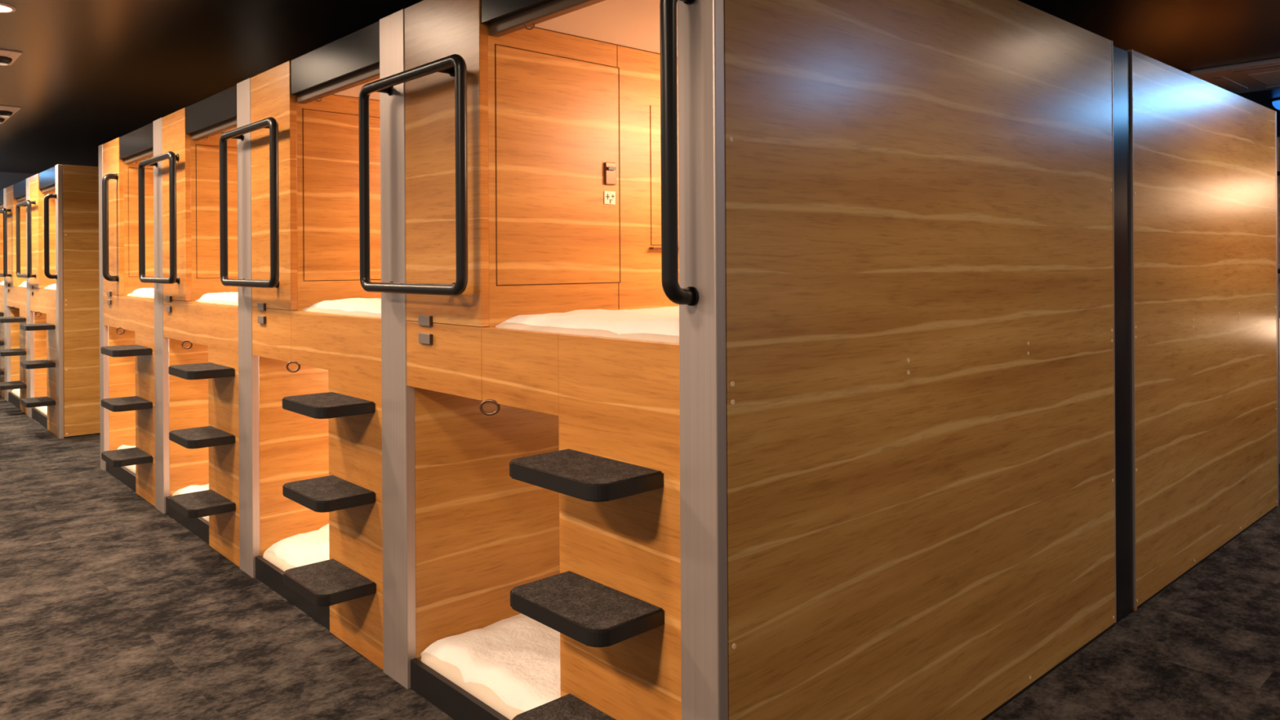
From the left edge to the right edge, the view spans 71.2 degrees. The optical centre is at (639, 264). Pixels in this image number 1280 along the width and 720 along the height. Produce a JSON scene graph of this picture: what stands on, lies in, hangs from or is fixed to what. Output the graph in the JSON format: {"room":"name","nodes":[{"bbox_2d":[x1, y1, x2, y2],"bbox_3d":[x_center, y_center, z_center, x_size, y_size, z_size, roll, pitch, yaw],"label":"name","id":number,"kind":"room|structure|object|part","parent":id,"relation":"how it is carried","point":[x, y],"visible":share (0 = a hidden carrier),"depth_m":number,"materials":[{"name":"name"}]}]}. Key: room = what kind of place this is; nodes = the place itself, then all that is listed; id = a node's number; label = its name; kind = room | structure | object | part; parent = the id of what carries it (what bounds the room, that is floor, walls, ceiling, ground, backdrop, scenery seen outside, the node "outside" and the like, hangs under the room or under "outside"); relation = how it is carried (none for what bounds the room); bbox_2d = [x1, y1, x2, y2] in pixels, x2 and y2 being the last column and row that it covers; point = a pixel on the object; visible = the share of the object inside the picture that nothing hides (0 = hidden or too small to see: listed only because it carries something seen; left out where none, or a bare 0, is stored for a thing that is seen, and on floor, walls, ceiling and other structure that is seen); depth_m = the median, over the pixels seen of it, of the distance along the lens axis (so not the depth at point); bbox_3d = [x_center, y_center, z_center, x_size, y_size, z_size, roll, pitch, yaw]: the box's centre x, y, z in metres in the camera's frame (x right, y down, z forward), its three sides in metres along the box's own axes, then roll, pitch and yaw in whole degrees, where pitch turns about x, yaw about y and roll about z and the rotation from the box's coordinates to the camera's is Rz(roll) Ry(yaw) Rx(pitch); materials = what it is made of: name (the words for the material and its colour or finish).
{"room":"capsule hotel","nodes":[
{"label":"capsule hotel","id":0,"kind":"room"},
{"bbox_2d":[0,172,35,190],"bbox_3d":[-6.831,0.110,12.654,14.200,2.600,0.100,0,0,-42],"label":"wall","id":1,"kind":"structure","parent":0,"point":[6,179],"depth_m":11.46,"materials":[{"name":"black paint"}]},
{"bbox_2d":[0,395,1279,719],"bbox_3d":[-0.174,1.420,5.372,14.400,0.100,19.820,0,0,-42],"label":"floor","id":2,"kind":"structure","parent":0,"point":[112,608],"depth_m":3.31,"materials":[{"name":"carpet"}]},
{"bbox_2d":[0,189,4,398],"bbox_3d":[-6.371,0.306,10.520,2.391,2.201,1.396,0,0,-42],"label":"pod","id":3,"kind":"object","parent":2,"relation":"on","point":[2,278],"visible":0.16,"depth_m":9.51,"materials":[{"name":"brown wood"}]},
{"bbox_3d":[-6.967,-0.250,10.116,0.471,0.697,0.001,0,0,-42],"label":"locker door","id":4,"kind":"part","parent":3,"relation":"part of","materials":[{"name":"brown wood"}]},
{"bbox_3d":[-6.774,0.812,9.503,0.028,1.187,0.442,0,0,-42],"label":"step panel","id":5,"kind":"part","parent":3,"relation":"part of","materials":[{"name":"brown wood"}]},
{"bbox_2d":[0,179,27,414],"bbox_3d":[-5.425,0.301,9.483,2.391,2.201,1.410,0,0,-42],"label":"pod","id":6,"kind":"object","parent":2,"relation":"on","point":[15,351],"visible":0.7,"depth_m":8.89,"materials":[{"name":"brown wood"}]},
{"bbox_3d":[-6.455,-0.218,9.065,0.084,0.688,0.642,0,0,-42],"label":"handle","id":7,"kind":"part","parent":6,"relation":"part of","materials":[{"name":"black metal"}]},
{"bbox_3d":[-6.571,0.308,9.277,0.033,2.201,0.170,0,0,-42],"label":"post","id":8,"kind":"part","parent":6,"relation":"part of","materials":[{"name":"metal"}]},
{"bbox_3d":[-6.367,-0.289,9.050,0.028,1.007,0.445,0,0,-42],"label":"panel","id":9,"kind":"part","parent":6,"relation":"part of","materials":[{"name":"brown wood"}]},
{"bbox_2d":[11,388,20,398],"bbox_3d":[-5.477,1.277,9.615,2.030,0.129,0.782,0,0,-42],"label":"futon","id":10,"kind":"object","parent":6,"relation":"on","point":[16,392],"visible":0.03,"depth_m":9.06,"materials":[{"name":"beige fabric"}]},
{"bbox_3d":[-5.928,-0.651,8.613,0.034,0.050,0.787,0,0,-42],"label":"blind rail","id":11,"kind":"part","parent":6,"relation":"part of","materials":[{"name":"brown metal"}]},
{"bbox_2d":[17,281,26,287],"bbox_3d":[-5.191,0.199,9.294,2.030,0.102,0.761,0,0,-42],"label":"futon","id":12,"kind":"object","parent":6,"relation":"on","point":[24,283],"visible":0.04,"depth_m":8.78,"materials":[{"name":"beige fabric"}]},
{"bbox_3d":[-6.013,-0.256,9.071,0.471,0.697,0.001,0,0,-42],"label":"locker door","id":13,"kind":"part","parent":6,"relation":"part of","materials":[{"name":"brown wood"}]},
{"bbox_3d":[-5.822,0.806,8.460,0.028,1.187,0.438,0,0,-42],"label":"step panel","id":14,"kind":"part","parent":6,"relation":"part of","materials":[{"name":"brown wood"}]},
{"bbox_2d":[15,164,100,439],"bbox_3d":[-4.432,0.295,8.397,2.392,2.201,1.534,0,0,-42],"label":"pod","id":15,"kind":"object","parent":2,"relation":"on","point":[62,364],"visible":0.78,"depth_m":7.29,"materials":[{"name":"brown wood"}]},
{"bbox_3d":[-5.505,-0.224,8.024,0.084,0.688,0.642,0,0,-42],"label":"handle","id":16,"kind":"part","parent":15,"relation":"part of","materials":[{"name":"black metal"}]},
{"bbox_3d":[-5.621,0.302,8.235,0.033,2.201,0.170,0,0,-42],"label":"post","id":17,"kind":"part","parent":15,"relation":"part of","materials":[{"name":"metal"}]},
{"bbox_3d":[-5.416,-0.295,8.008,0.028,1.007,0.447,0,0,-42],"label":"panel","id":18,"kind":"part","parent":15,"relation":"part of","materials":[{"name":"brown wood"}]},
{"bbox_2d":[35,405,47,415],"bbox_3d":[-4.524,1.269,8.570,2.030,0.134,0.790,0,0,-42],"label":"futon","id":19,"kind":"object","parent":15,"relation":"on","point":[42,409],"visible":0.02,"depth_m":7.94,"materials":[{"name":"beige fabric"}]},
{"bbox_3d":[-4.974,-0.656,7.567,0.034,0.050,0.795,0,0,-42],"label":"blind rail","id":20,"kind":"part","parent":15,"relation":"part of","materials":[{"name":"brown metal"}]},
{"bbox_2d":[44,284,56,289],"bbox_3d":[-4.236,0.193,8.248,2.030,0.102,0.769,0,0,-42],"label":"futon","id":21,"kind":"object","parent":15,"relation":"on","point":[53,286],"visible":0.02,"depth_m":7.68,"materials":[{"name":"beige fabric"}]},
{"bbox_3d":[-4.236,0.217,8.248,2.030,0.055,0.765,0,0,-42],"label":"mattress","id":22,"kind":"part","parent":21,"relation":"part of","materials":[{"name":"beige fabric"}]},
{"bbox_2d":[47,284,55,288],"bbox_3d":[-4.247,0.176,8.238,1.989,0.067,0.769,0,0,-42],"label":"duvet","id":23,"kind":"object","parent":21,"relation":"on","point":[53,286],"depth_m":7.68,"materials":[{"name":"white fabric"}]},
{"bbox_3d":[-4.738,-0.228,7.178,0.085,0.692,0.042,0,0,-42],"label":"handle","id":24,"kind":"part","parent":15,"relation":"part of","materials":[{"name":"black metal"}]},
{"bbox_3d":[-4.865,0.800,7.412,0.028,1.187,0.440,0,0,-42],"label":"step panel","id":25,"kind":"part","parent":15,"relation":"part of","materials":[{"name":"brown wood"}]},
{"bbox_3d":[-5.060,-0.261,8.028,0.471,0.697,0.001,0,0,-42],"label":"locker door","id":26,"kind":"part","parent":15,"relation":"part of","materials":[{"name":"brown wood"}]},
{"bbox_3d":[-4.683,0.296,7.208,0.033,2.201,0.112,0,0,-42],"label":"corner post","id":27,"kind":"part","parent":15,"relation":"part of","materials":[{"name":"metal"}]},
{"bbox_3d":[-3.841,0.286,7.913,2.160,2.188,0.018,0,0,-42],"label":"panel","id":28,"kind":"part","parent":15,"relation":"part of","materials":[{"name":"brown wood"}]},
{"bbox_2d":[98,122,155,506],"bbox_3d":[-2.487,0.283,6.266,2.392,2.201,1.374,0,0,-42],"label":"pod","id":29,"kind":"object","parent":2,"relation":"on","point":[126,322],"visible":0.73,"depth_m":5.71,"materials":[{"name":"brown wood"}]},
{"bbox_3d":[-3.640,0.290,6.066,0.033,2.201,0.110,0,0,-42],"label":"post","id":30,"kind":"part","parent":29,"relation":"part of","materials":[{"name":"metal"}]},
{"bbox_3d":[-3.370,-0.236,5.683,0.088,0.692,0.042,0,0,-42],"label":"handle","id":31,"kind":"part","parent":29,"relation":"part of","materials":[{"name":"black metal"}]},
{"bbox_3d":[-3.456,-0.307,5.862,0.028,1.007,0.445,0,0,-42],"label":"panel","id":32,"kind":"part","parent":29,"relation":"part of","materials":[{"name":"brown wood"}]},
{"bbox_3d":[-3.271,0.417,5.625,0.059,0.046,0.008,0,0,6],"label":"blind pull","id":33,"kind":"part","parent":29,"relation":"part of","materials":[{"name":"brown metal"}]},
{"bbox_2d":[116,444,135,473],"bbox_3d":[-2.561,1.245,6.420,2.030,0.158,0.800,0,0,-42],"label":"futon","id":34,"kind":"object","parent":29,"relation":"on","point":[132,468],"visible":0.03,"depth_m":5.85,"materials":[{"name":"beige fabric"}]},
{"bbox_3d":[-2.560,1.294,6.420,2.030,0.060,0.796,0,0,-42],"label":"mattress","id":35,"kind":"part","parent":34,"relation":"part of","materials":[{"name":"beige fabric"}]},
{"bbox_3d":[-3.010,-0.668,5.417,0.034,0.050,0.809,0,0,-42],"label":"blind rail","id":36,"kind":"part","parent":29,"relation":"part of","materials":[{"name":"brown"}]},
{"bbox_2d":[127,288,154,297],"bbox_3d":[-2.273,0.186,6.098,2.030,0.093,0.783,0,0,-42],"label":"futon","id":37,"kind":"object","parent":29,"relation":"on","point":[140,292],"visible":0.06,"depth_m":5.53,"materials":[{"name":"beige fabric"}]},
{"bbox_3d":[-2.272,0.205,6.098,2.030,0.055,0.779,0,0,-42],"label":"mattress","id":38,"kind":"part","parent":37,"relation":"part of","materials":[{"name":"beige fabric"}]},
{"bbox_2d":[132,288,154,295],"bbox_3d":[-2.284,0.169,6.088,1.990,0.058,0.783,0,0,-42],"label":"duvet","id":39,"kind":"object","parent":37,"relation":"on","point":[140,291],"depth_m":5.55,"materials":[{"name":"white fabric"}]},
{"bbox_3d":[-3.102,-0.273,5.883,0.471,0.697,0.001,0,0,-42],"label":"locker door","id":40,"kind":"part","parent":29,"relation":"part of","materials":[{"name":"brown wood"}]},
{"bbox_3d":[-2.898,0.788,5.257,0.028,1.187,0.442,0,0,-42],"label":"step panel","id":41,"kind":"part","parent":29,"relation":"part of","materials":[{"name":"brown wood"}]},
{"bbox_2d":[137,84,239,567],"bbox_3d":[-1.554,0.278,5.243,2.391,2.201,1.396,0,0,-42],"label":"pod","id":42,"kind":"object","parent":2,"relation":"on","point":[196,344],"visible":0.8,"depth_m":4.70,"materials":[{"name":"brown wood"}]},
{"bbox_3d":[-2.579,-0.241,4.819,0.084,0.688,0.642,0,0,-42],"label":"handle","id":43,"kind":"part","parent":42,"relation":"part of","materials":[{"name":"black metal"}]},
{"bbox_3d":[-2.695,0.284,5.031,0.033,2.201,0.170,0,0,-42],"label":"post","id":44,"kind":"part","parent":42,"relation":"part of","materials":[{"name":"metal"}]},
{"bbox_2d":[165,306,171,312],"bbox_3d":[-2.561,0.242,4.856,0.011,0.033,0.072,0,0,-42],"label":"switch","id":45,"kind":"object","parent":42,"relation":"attached to","point":[168,308],"depth_m":4.84,"materials":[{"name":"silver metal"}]},
{"bbox_2d":[165,295,171,302],"bbox_3d":[-2.561,0.186,4.856,0.011,0.033,0.072,0,0,-42],"label":"switch","id":46,"kind":"object","parent":42,"relation":"attached to","point":[168,298],"depth_m":4.84,"materials":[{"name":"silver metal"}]},
{"bbox_3d":[-2.497,-0.313,4.811,0.028,1.007,0.426,0,0,-42],"label":"panel","id":47,"kind":"part","parent":42,"relation":"part of","materials":[{"name":"brown wood"}]},
{"bbox_3d":[-2.329,0.412,4.594,0.059,0.046,0.008,0,0,6],"label":"blind pull","id":48,"kind":"part","parent":42,"relation":"part of","materials":[{"name":"brown metal"}]},
{"bbox_2d":[172,483,208,521],"bbox_3d":[-1.607,1.246,5.376,2.030,0.144,0.763,0,0,-42],"label":"futon","id":49,"kind":"object","parent":42,"relation":"on","point":[193,488],"visible":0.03,"depth_m":4.90,"materials":[{"name":"beige fabric"}]},
{"bbox_2d":[173,483,208,493],"bbox_3d":[-1.618,1.227,5.367,1.988,0.104,0.763,0,0,-42],"label":"duvet","id":50,"kind":"object","parent":49,"relation":"on","point":[193,488],"depth_m":4.91,"materials":[{"name":"white fabric"}]},
{"bbox_3d":[-2.063,-0.674,4.380,0.034,0.050,0.792,0,0,-42],"label":"blind rail","id":51,"kind":"part","parent":42,"relation":"part of","materials":[{"name":"brown"}]},
{"bbox_2d":[195,292,238,305],"bbox_3d":[-1.326,0.181,5.060,2.030,0.091,0.766,0,0,-42],"label":"futon","id":52,"kind":"object","parent":42,"relation":"on","point":[225,298],"visible":0.02,"depth_m":4.47,"materials":[{"name":"beige fabric"}]},
{"bbox_3d":[-1.325,0.199,5.060,2.030,0.055,0.762,0,0,-42],"label":"mattress","id":53,"kind":"part","parent":52,"relation":"part of","materials":[{"name":"beige fabric"}]},
{"bbox_2d":[199,292,238,302],"bbox_3d":[-1.336,0.164,5.051,1.989,0.056,0.766,0,0,-42],"label":"duvet","id":54,"kind":"object","parent":52,"relation":"on","point":[221,296],"depth_m":4.48,"materials":[{"name":"white fabric"}]},
{"bbox_3d":[-2.149,-0.279,4.839,0.471,0.697,0.001,0,0,-42],"label":"locker door","id":55,"kind":"part","parent":42,"relation":"part of","materials":[{"name":"brown wood"}]},
{"bbox_3d":[-1.957,0.783,4.227,0.028,1.187,0.442,0,0,-42],"label":"step panel","id":56,"kind":"part","parent":42,"relation":"part of","materials":[{"name":"brown wood"}]},
{"bbox_2d":[219,21,383,670],"bbox_3d":[-0.608,0.272,4.207,2.391,2.201,1.410,0,0,-42],"label":"pod","id":57,"kind":"object","parent":2,"relation":"on","point":[310,383],"visible":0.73,"depth_m":3.66,"materials":[{"name":"brown wood"}]},
{"bbox_3d":[-1.754,0.279,4.000,0.033,2.201,0.170,0,0,-42],"label":"post","id":58,"kind":"part","parent":57,"relation":"part of","materials":[{"name":"metal"}]},
{"bbox_3d":[-1.638,-0.247,3.789,0.084,0.688,0.642,0,0,-42],"label":"handle","id":59,"kind":"part","parent":57,"relation":"part of","materials":[{"name":"black metal"}]},
{"bbox_2d":[257,315,266,324],"bbox_3d":[-1.620,0.236,3.825,0.011,0.033,0.072,0,0,-42],"label":"switch","id":60,"kind":"object","parent":57,"relation":"attached to","point":[261,319],"depth_m":3.81,"materials":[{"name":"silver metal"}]},
{"bbox_2d":[257,302,266,311],"bbox_3d":[-1.620,0.180,3.825,0.011,0.033,0.072,0,0,-42],"label":"switch","id":61,"kind":"object","parent":57,"relation":"attached to","point":[260,306],"depth_m":3.81,"materials":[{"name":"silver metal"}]},
{"bbox_3d":[-1.550,-0.318,3.773,0.028,1.007,0.445,0,0,-42],"label":"panel","id":62,"kind":"part","parent":57,"relation":"part of","materials":[{"name":"brown wood"}]},
{"bbox_3d":[-1.379,0.406,3.552,0.059,0.046,0.008,0,0,6],"label":"blind pull","id":63,"kind":"part","parent":57,"relation":"part of","materials":[{"name":"brown metal"}]},
{"bbox_2d":[262,524,328,571],"bbox_3d":[-0.660,1.231,4.338,2.030,0.163,0.782,0,0,-42],"label":"futon","id":64,"kind":"object","parent":57,"relation":"on","point":[311,547],"visible":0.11,"depth_m":3.84,"materials":[{"name":"beige fabric"}]},
{"bbox_3d":[-0.659,1.283,4.338,2.030,0.060,0.778,0,0,-42],"label":"mattress","id":65,"kind":"part","parent":64,"relation":"part of","materials":[{"name":"beige fabric"}]},
{"bbox_3d":[-1.111,-0.679,3.336,0.034,0.050,0.787,0,0,-42],"label":"blind rail","id":66,"kind":"part","parent":57,"relation":"part of","materials":[{"name":"brown"}]},
{"bbox_2d":[302,297,381,317],"bbox_3d":[-0.373,0.174,4.017,2.030,0.093,0.761,0,0,-42],"label":"futon","id":67,"kind":"object","parent":57,"relation":"on","point":[367,307],"visible":0.09,"depth_m":3.40,"materials":[{"name":"beige fabric"}]},
{"bbox_3d":[-0.373,0.194,4.017,2.030,0.055,0.757,0,0,-42],"label":"mattress","id":68,"kind":"part","parent":67,"relation":"part of","materials":[{"name":"beige fabric"}]},
{"bbox_3d":[-1.195,-0.284,3.794,0.471,0.697,0.001,0,0,-42],"label":"locker door","id":69,"kind":"part","parent":57,"relation":"part of","materials":[{"name":"brown wood"}]},
{"bbox_3d":[-1.004,0.777,3.183,0.028,1.187,0.438,0,0,-42],"label":"step panel","id":70,"kind":"part","parent":57,"relation":"part of","materials":[{"name":"brown wood"}]},
{"bbox_3d":[-0.324,-0.722,4.068,2.111,0.014,0.777,0,0,-42],"label":"ceiling panel","id":71,"kind":"part","parent":57,"relation":"part of","materials":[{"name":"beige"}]},
{"bbox_2d":[358,0,1115,719],"bbox_3d":[0.385,0.266,3.121,2.392,2.201,1.534,0,0,-42],"label":"pod","id":72,"kind":"object","parent":2,"relation":"on","point":[868,473],"visible":0.99,"depth_m":2.50,"materials":[{"name":"brown wood"}]},
{"bbox_3d":[-0.803,0.273,2.959,0.033,2.201,0.170,0,0,-42],"label":"post","id":73,"kind":"part","parent":72,"relation":"part of","materials":[{"name":"metal"}]},
{"bbox_3d":[-0.687,-0.253,2.747,0.084,0.688,0.642,0,0,-42],"label":"handle","id":74,"kind":"part","parent":72,"relation":"part of","materials":[{"name":"black metal"}]},
{"bbox_2d":[417,315,431,326],"bbox_3d":[-0.669,0.174,2.784,0.011,0.033,0.072,0,0,-42],"label":"switch","id":75,"kind":"object","parent":72,"relation":"attached to","point":[423,320],"depth_m":2.77,"materials":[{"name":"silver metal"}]},
{"bbox_2d":[417,332,432,344],"bbox_3d":[-0.669,0.230,2.784,0.011,0.033,0.072,0,0,-42],"label":"switch","id":76,"kind":"object","parent":72,"relation":"attached to","point":[424,338],"depth_m":2.77,"materials":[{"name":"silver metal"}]},
{"bbox_2d":[429,334,432,343],"bbox_3d":[-0.645,0.230,2.757,0.010,0.029,0.003,0,0,-42],"label":"switch","id":77,"kind":"object","parent":72,"relation":"attached to","point":[430,335],"depth_m":2.75,"materials":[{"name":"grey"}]},
{"bbox_2d":[429,315,432,325],"bbox_3d":[-0.645,0.174,2.757,0.010,0.029,0.003,0,0,-42],"label":"switch","id":78,"kind":"object","parent":72,"relation":"attached to","point":[430,317],"depth_m":2.76,"materials":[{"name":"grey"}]},
{"bbox_3d":[-0.598,-0.324,2.731,0.028,1.007,0.447,0,0,-42],"label":"panel","id":79,"kind":"part","parent":72,"relation":"part of","materials":[{"name":"brown wood"}]},
{"bbox_3d":[-0.421,0.400,2.504,0.059,0.046,0.008,0,0,6],"label":"blind pull","id":80,"kind":"part","parent":72,"relation":"part of","materials":[{"name":"brown metal"}]},
{"bbox_2d":[420,613,560,719],"bbox_3d":[0.294,1.249,3.294,2.030,0.117,0.790,0,0,-42],"label":"mattress","id":81,"kind":"object","parent":72,"relation":"on","point":[511,664],"visible":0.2,"depth_m":2.77,"materials":[{"name":"beige fabric"}]},
{"bbox_3d":[0.294,1.277,3.294,2.030,0.060,0.786,0,0,-42],"label":"mattress","id":82,"kind":"part","parent":81,"relation":"part of","materials":[{"name":"beige fabric"}]},
{"bbox_3d":[-0.303,-0.656,2.452,0.030,0.023,0.004,0,0,6],"label":"blind pull","id":83,"kind":"part","parent":72,"relation":"part of","materials":[{"name":"brown metal"}]},
{"bbox_3d":[-0.156,-0.685,2.291,0.034,0.050,0.795,0,0,-42],"label":"blind rail","id":84,"kind":"part","parent":72,"relation":"part of","materials":[{"name":"brown"}]},
{"bbox_3d":[-0.243,-0.290,2.752,0.471,0.697,0.001,0,0,-42],"label":"locker door","id":85,"kind":"part","parent":72,"relation":"part of","materials":[{"name":"brown wood"}]},
{"bbox_2d":[495,306,679,343],"bbox_3d":[0.582,0.169,2.972,2.030,0.094,0.769,0,0,-42],"label":"mattress","id":86,"kind":"object","parent":72,"relation":"on","point":[656,324],"visible":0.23,"depth_m":2.34,"materials":[{"name":"beige fabric"}]},
{"bbox_3d":[0.582,0.188,2.972,2.030,0.055,0.765,0,0,-42],"label":"mattress","id":87,"kind":"part","parent":86,"relation":"part of","materials":[{"name":"beige fabric"}]},
{"bbox_3d":[0.631,-0.728,3.022,2.111,0.014,0.785,0,0,-42],"label":"ceiling panel","id":88,"kind":"part","parent":72,"relation":"part of","materials":[{"name":"beige"}]},
{"bbox_3d":[-0.048,0.771,2.136,0.028,1.187,0.440,0,0,-42],"label":"step panel","id":89,"kind":"part","parent":72,"relation":"part of","materials":[{"name":"brown wood"}]},
{"bbox_3d":[0.215,-0.302,3.168,0.482,0.470,0.002,0,0,-42],"label":"wall panel","id":90,"kind":"part","parent":72,"relation":"part of","materials":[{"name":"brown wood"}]},
{"bbox_3d":[0.080,-0.257,1.902,0.085,0.692,0.042,0,0,-42],"label":"handle","id":91,"kind":"part","parent":72,"relation":"part of","materials":[{"name":"black metal"}]},
{"bbox_3d":[0.135,0.268,1.932,0.033,2.201,0.112,0,0,-42],"label":"corner post","id":92,"kind":"part","parent":72,"relation":"part of","materials":[{"name":"metal"}]},
{"bbox_3d":[0.977,0.257,2.637,2.160,2.188,0.018,0,0,-42],"label":"panel","id":93,"kind":"part","parent":72,"relation":"part of","materials":[{"name":"brown wood"}]},
{"bbox_2d":[1112,45,1133,624],"bbox_3d":[1.840,0.264,3.448,0.196,2.188,0.040,0,0,-42],"label":"filler panel","id":94,"kind":"object","parent":2,"relation":"on","point":[1121,58],"visible":0.71,"depth_m":3.44,"materials":[{"name":"black"}]},
{"bbox_2d":[1126,48,1279,610],"bbox_3d":[2.352,0.254,4.808,2.392,2.201,1.374,0,0,-42],"label":"pod","id":95,"kind":"object","parent":2,"relation":"on","point":[1204,211],"visible":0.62,"depth_m":4.02,"materials":[{"name":"brown wood"}]},
{"bbox_3d":[2.262,-0.833,4.733,2.165,0.020,1.372,0,0,-42],"label":"roof panel","id":96,"kind":"part","parent":95,"relation":"part of","materials":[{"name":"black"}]},
{"bbox_3d":[3.505,0.247,5.008,0.033,2.201,0.110,0,0,-42],"label":"post","id":97,"kind":"part","parent":95,"relation":"part of","materials":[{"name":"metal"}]},
{"bbox_2d":[1276,137,1279,463],"bbox_3d":[5.447,0.236,6.253,2.392,2.201,1.534,0,0,-42],"label":"pod","id":98,"kind":"object","parent":2,"relation":"on","point":[1277,138],"visible":0.16,"depth_m":6.02,"materials":[{"name":"brown wood"}]},
{"bbox_3d":[4.375,-0.283,5.880,0.084,0.688,0.642,0,0,-42],"label":"handle","id":99,"kind":"part","parent":98,"relation":"part of","materials":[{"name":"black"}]},
{"bbox_3d":[4.464,-0.354,5.864,0.028,1.007,0.447,0,0,-42],"label":"panel","id":100,"kind":"part","parent":98,"relation":"part of","materials":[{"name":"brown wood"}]},
{"bbox_2d":[0,0,1279,173],"bbox_3d":[-0.191,-1.280,5.372,14.400,0.100,19.820,0,0,-42],"label":"ceiling","id":101,"kind":"structure","parent":0,"point":[87,75],"depth_m":4.97,"materials":[{"name":"paint"}]},
{"bbox_2d":[0,3,15,13],"bbox_3d":[-3.040,-1.208,4.192,0.182,0.008,0.182,0,0,-42],"label":"recessed light","id":102,"kind":"object","parent":101,"relation":"in","point":[4,8],"visible":1,"depth_m":4.22,"materials":[{"name":"beige paint"}]},
{"bbox_2d":[0,105,21,123],"bbox_3d":[-5.218,-1.190,7.024,0.460,0.070,0.980,0,0,-42],"label":"recessed light","id":103,"kind":"object","parent":101,"relation":"in","point":[6,112],"visible":1,"depth_m":6.94,"materials":[{"name":"beige paint"}]},
{"bbox_2d":[0,48,22,65],"bbox_3d":[-3.812,-1.198,5.098,0.420,0.070,0.420,0,0,-42],"label":"recessed light","id":104,"kind":"object","parent":101,"relation":"in","point":[6,57],"visible":1,"depth_m":5.16,"materials":[{"name":"beige paint"}]},
{"bbox_2d":[1190,57,1279,93],"bbox_3d":[4.291,-1.237,5.686,1.000,0.040,1.120,0,0,-42],"label":"air conditioner","id":105,"kind":"object","parent":101,"relation":"attached to","point":[1260,75],"visible":1,"depth_m":5.78,"materials":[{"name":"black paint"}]},
{"bbox_2d":[1248,70,1279,84],"bbox_3d":[4.289,-1.222,5.684,0.475,0.010,0.600,0,0,-42],"label":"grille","id":106,"kind":"object","parent":105,"relation":"attached to","point":[1270,77],"depth_m":5.80,"materials":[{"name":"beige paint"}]},
{"bbox_2d":[1268,97,1279,110],"bbox_3d":[4.929,-1.218,6.810,0.220,0.086,0.220,0,0,-42],"label":"dome light","id":107,"kind":"object","parent":101,"relation":"attached to","point":[1276,102],"visible":1,"depth_m":6.80,"materials":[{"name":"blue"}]},
{"bbox_2d":[1271,100,1279,110],"bbox_3d":[4.929,-1.211,6.810,0.180,0.072,0.180,0,0,-42],"label":"diffuser","id":108,"kind":"object","parent":107,"relation":"attached to","point":[1276,104],"depth_m":6.81,"materials":[{"name":"blue plastic"}]}
]}

